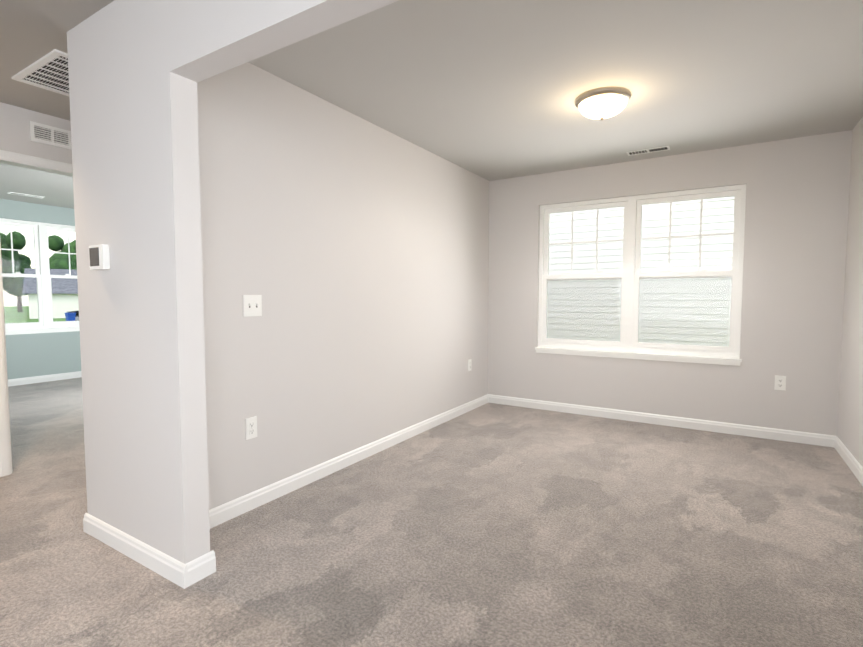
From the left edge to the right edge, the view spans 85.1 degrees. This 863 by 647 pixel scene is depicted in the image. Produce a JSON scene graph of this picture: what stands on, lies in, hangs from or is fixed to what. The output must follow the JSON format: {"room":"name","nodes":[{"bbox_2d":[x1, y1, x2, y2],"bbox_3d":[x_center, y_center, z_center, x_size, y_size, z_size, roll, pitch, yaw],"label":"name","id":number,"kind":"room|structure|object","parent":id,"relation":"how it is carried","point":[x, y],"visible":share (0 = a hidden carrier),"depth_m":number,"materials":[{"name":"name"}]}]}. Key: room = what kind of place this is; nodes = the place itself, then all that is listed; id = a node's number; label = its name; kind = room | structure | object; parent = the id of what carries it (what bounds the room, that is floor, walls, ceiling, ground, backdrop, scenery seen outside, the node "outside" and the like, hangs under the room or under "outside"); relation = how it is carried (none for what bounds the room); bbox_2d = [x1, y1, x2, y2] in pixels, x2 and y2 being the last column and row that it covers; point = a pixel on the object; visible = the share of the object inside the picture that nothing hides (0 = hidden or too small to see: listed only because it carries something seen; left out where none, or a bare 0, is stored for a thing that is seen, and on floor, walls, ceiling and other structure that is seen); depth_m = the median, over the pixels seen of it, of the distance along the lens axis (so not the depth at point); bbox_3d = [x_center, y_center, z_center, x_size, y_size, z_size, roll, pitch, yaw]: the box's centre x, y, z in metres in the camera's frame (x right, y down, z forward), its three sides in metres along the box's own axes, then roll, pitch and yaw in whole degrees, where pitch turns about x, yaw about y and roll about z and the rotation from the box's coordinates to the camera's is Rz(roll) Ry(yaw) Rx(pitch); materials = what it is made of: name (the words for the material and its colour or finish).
{"room":"empty living room","nodes":[
{"label":"empty living room","id":0,"kind":"room"},
{"bbox_2d":[0,102,71,163],"bbox_3d":[-3.072,-0.195,2.763,0.111,2.440,8.048,2,4,32],"label":"wall","id":1,"kind":"structure","parent":0,"point":[14,130],"depth_m":3.16,"materials":[{"name":"beige paint"}]},
{"bbox_2d":[0,159,72,471],"bbox_3d":[-2.656,-0.059,3.452,0.123,2.088,0.816,2,4,32],"label":"lining","id":2,"kind":"object","parent":1,"relation":"attached to","point":[28,166],"visible":0.06,"depth_m":3.14,"materials":[{"name":"white paint"}]},
{"bbox_2d":[0,150,72,476],"bbox_3d":[-2.653,-0.080,3.449,0.147,2.132,0.904,2,4,32],"label":"door frame","id":3,"kind":"structure","parent":1,"relation":"attached to","point":[5,461],"depth_m":3.10,"materials":[{"name":"white paint"}]},
{"bbox_2d":[29,121,71,149],"bbox_3d":[-2.617,-1.310,3.320,0.010,0.128,0.350,2,4,32],"label":"air vent","id":4,"kind":"object","parent":1,"relation":"in","point":[48,135],"visible":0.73,"depth_m":3.27,"materials":[{"name":"white metal"}]},
{"bbox_2d":[0,199,80,378],"bbox_3d":[-5.537,-0.401,6.327,0.160,2.440,4.422,2,4,32],"label":"wall","id":5,"kind":"structure","parent":0,"point":[33,355],"depth_m":6.46,"materials":[{"name":"blue paint"}]},
{"bbox_2d":[0,218,79,334],"bbox_3d":[-5.376,-0.632,6.526,0.139,1.522,1.798,2,4,32],"label":"window","id":6,"kind":"structure","parent":5,"relation":"in","point":[43,276],"depth_m":6.50,"materials":[{"name":"white plastic"}]},
{"bbox_2d":[8,371,81,386],"bbox_3d":[-5.462,0.773,6.349,0.015,0.092,4.200,2,4,32],"label":"baseboard","id":7,"kind":"structure","parent":5,"relation":"attached to","point":[40,379],"depth_m":6.49,"materials":[{"name":"white paint"}]},
{"bbox_2d":[67,0,209,563],"bbox_3d":[-1.343,-0.158,2.129,0.857,2.440,0.111,2,4,32],"label":"wall","id":8,"kind":"structure","parent":0,"point":[135,140],"depth_m":2.00,"materials":[{"name":"beige paint"}]},
{"bbox_2d":[89,244,109,269],"bbox_3d":[-1.514,-0.301,2.143,0.132,0.110,0.032,2,4,32],"label":"thermostat","id":9,"kind":"object","parent":8,"relation":"attached to","point":[99,257],"visible":1,"depth_m":2.12,"materials":[{"name":"white plastic"}]},
{"bbox_2d":[83,513,194,588],"bbox_3d":[-1.376,1.017,2.143,0.887,0.092,0.015,2,4,32],"label":"baseboard","id":10,"kind":"structure","parent":8,"relation":"attached to","point":[177,572],"depth_m":2.08,"materials":[{"name":"white paint"}]},
{"bbox_2d":[195,550,215,577],"bbox_3d":[-1.079,1.019,2.109,0.347,0.092,0.015,2,4,32],"label":"baseboard","id":11,"kind":"structure","parent":8,"relation":"attached to","point":[205,565],"depth_m":1.99,"materials":[{"name":"white paint"}]},
{"bbox_2d":[167,0,398,81],"bbox_3d":[0.140,-1.128,1.153,2.630,0.391,0.111,2,4,32],"label":"beam","id":12,"kind":"structure","parent":0,"point":[209,38],"depth_m":1.61,"materials":[{"name":"beige paint"}]},
{"bbox_2d":[197,62,488,509],"bbox_3d":[-0.523,-0.255,3.800,0.488,2.440,3.598,2,4,32],"label":"wall","id":13,"kind":"structure","parent":0,"point":[352,249],"depth_m":3.04,"materials":[{"name":"beige paint"}]},
{"bbox_2d":[245,416,256,439],"bbox_3d":[-0.999,0.579,2.608,0.008,0.118,0.074,2,4,32],"label":"outlet","id":14,"kind":"object","parent":13,"relation":"attached to","point":[250,427],"visible":1,"depth_m":2.60,"materials":[{"name":"white plastic"}]},
{"bbox_2d":[243,295,261,316],"bbox_3d":[-0.980,-0.099,2.588,0.019,0.118,0.118,2,4,32],"label":"switch plate","id":15,"kind":"object","parent":13,"relation":"attached to","point":[252,305],"visible":1,"depth_m":2.59,"materials":[{"name":"white plastic"}]},
{"bbox_2d":[209,394,490,528],"bbox_3d":[-0.309,0.925,3.735,0.015,0.092,3.598,2,4,32],"label":"baseboard","id":16,"kind":"structure","parent":13,"relation":"attached to","point":[220,514],"depth_m":3.09,"materials":[{"name":"white paint"}]},
{"bbox_2d":[468,359,471,370],"bbox_3d":[0.397,0.430,4.856,0.008,0.118,0.074,2,4,32],"label":"outlet","id":17,"kind":"object","parent":13,"relation":"attached to","point":[469,364],"visible":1,"depth_m":4.84,"materials":[{"name":"white plastic"}]},
{"bbox_2d":[0,377,862,646],"bbox_3d":[-2.618,1.064,2.649,9.078,0.060,8.208,2,4,32],"label":"floor","id":18,"kind":"structure","parent":0,"point":[492,525],"depth_m":2.20,"materials":[{"name":"carpet"}]},
{"bbox_2d":[0,0,862,208],"bbox_3d":[-2.618,-1.462,2.502,9.078,0.120,8.208,2,4,32],"label":"ceiling","id":19,"kind":"structure","parent":0,"point":[490,90],"depth_m":2.64,"materials":[{"name":"white paint"}]},
{"bbox_2d":[8,192,43,197],"bbox_3d":[-5.032,-1.592,5.838,0.115,0.007,0.335,2,4,32],"label":"ceiling vent","id":20,"kind":"object","parent":19,"relation":"in","point":[25,195],"visible":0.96,"depth_m":5.84,"materials":[{"name":"white metal"}]},
{"bbox_2d":[12,49,68,95],"bbox_3d":[-2.046,-1.409,2.726,0.580,0.012,0.436,2,4,32],"label":"ceiling vent","id":21,"kind":"object","parent":19,"relation":"in","point":[49,71],"visible":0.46,"depth_m":2.65,"materials":[{"name":"white metal"}]},
{"bbox_2d":[575,86,631,120],"bbox_3d":[1.085,-1.359,2.982,0.340,0.142,0.340,2,4,32],"label":"flush-mount ceiling light","id":22,"kind":"object","parent":19,"relation":"attached to","point":[602,103],"visible":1,"depth_m":2.89,"materials":[{"name":"white glass"}]},
{"bbox_2d":[626,146,669,155],"bbox_3d":[1.870,-1.489,4.059,0.335,0.007,0.115,2,4,32],"label":"ceiling vent","id":23,"kind":"object","parent":19,"relation":"in","point":[650,150],"visible":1,"depth_m":4.05,"materials":[{"name":"white metal"}]},
{"bbox_2d":[488,130,851,435],"bbox_3d":[1.809,-0.299,4.564,3.647,2.440,0.160,2,4,32],"label":"wall","id":24,"kind":"structure","parent":0,"point":[796,226],"depth_m":3.97,"materials":[{"name":"beige paint"}]},
{"bbox_2d":[535,184,745,365],"bbox_3d":[1.894,-0.435,4.475,1.813,1.531,0.139,2,4,32],"label":"window","id":25,"kind":"structure","parent":24,"relation":"in","point":[628,345],"depth_m":4.45,"materials":[{"name":"white plastic"}]},
{"bbox_2d":[491,394,830,446],"bbox_3d":[1.909,0.882,4.468,2.940,0.092,0.015,2,4,32],"label":"baseboard","id":26,"kind":"structure","parent":24,"relation":"attached to","point":[697,424],"depth_m":4.27,"materials":[{"name":"white paint"}]},
{"bbox_2d":[774,375,785,390],"bbox_3d":[2.863,0.488,3.857,0.074,0.118,0.008,2,4,32],"label":"outlet","id":27,"kind":"object","parent":24,"relation":"attached to","point":[780,382],"visible":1,"depth_m":3.85,"materials":[{"name":"white plastic"}]},
{"bbox_2d":[837,117,862,466],"bbox_3d":[1.130,-0.044,0.165,0.160,2.440,8.048,2,4,32],"label":"wall","id":28,"kind":"structure","parent":0,"point":[850,424],"depth_m":3.35,"materials":[{"name":"beige paint"}]},
{"bbox_2d":[831,435,862,485],"bbox_3d":[1.089,1.122,0.332,0.015,0.092,7.922,2,4,32],"label":"baseboard","id":29,"kind":"structure","parent":28,"relation":"attached to","point":[846,455],"depth_m":3.29,"materials":[{"name":"white paint"}]},
{"label":"outside","id":30,"kind":"structure","parent":0,"visible":0},
{"bbox_2d":[4,306,65,322],"bbox_3d":[-35.277,-0.462,56.997,200.000,0.300,180.000,2,4,32],"label":"lawn","id":31,"kind":"structure","parent":30,"point":[12,313],"depth_m":62.50,"materials":[{"name":"green plant"}]},
{"bbox_2d":[0,231,30,311],"bbox_3d":[-71.316,-8.715,79.234,7.126,13.606,7.440,2,4,32],"label":"tree","id":32,"kind":"object","parent":31,"relation":"on","point":[21,261],"depth_m":78.11,"materials":[{"name":"green plant"}]},
{"bbox_2d":[22,268,78,318],"bbox_3d":[-43.909,-4.160,64.635,18.000,6.200,10.500,-2,4,-37],"label":"house","id":33,"kind":"structure","parent":31,"relation":"on","point":[62,291],"depth_m":57.81,"materials":[{"name":"white"}]},
{"bbox_2d":[48,235,76,269],"bbox_3d":[-58.140,-7.978,76.182,6.717,12.487,6.869,2,4,32],"label":"tree","id":34,"kind":"object","parent":31,"relation":"on","point":[58,261],"depth_m":74.45,"materials":[{"name":"green plant"}]},
{"bbox_2d":[64,313,75,320],"bbox_3d":[-34.974,-0.496,45.546,0.880,1.087,0.720,3,4,38],"label":"wheelie bin","id":35,"kind":"object","parent":31,"relation":"on","point":[70,316],"depth_m":45.32,"materials":[{"name":"blue plastic"}]},
{"bbox_2d":[547,196,734,346],"bbox_3d":[4.559,-2.306,9.075,16.000,8.925,4.010,2,4,32],"label":"house","id":36,"kind":"structure","parent":31,"relation":"on","point":[680,247],"depth_m":7.45,"materials":[{"name":"white plastic"}]},
{"bbox_3d":[-34.931,-0.005,46.258,73.698,0.030,170.999,2,4,32],"label":"street","id":37,"kind":"object","parent":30,"visible":0},
{"bbox_2d":[66,310,78,320],"bbox_3d":[-36.442,-1.188,50.691,4.710,1.880,2.010,-3,4,-41],"label":"suv","id":38,"kind":"object","parent":37,"relation":"on","point":[77,314],"depth_m":48.97,"materials":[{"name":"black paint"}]}
]}

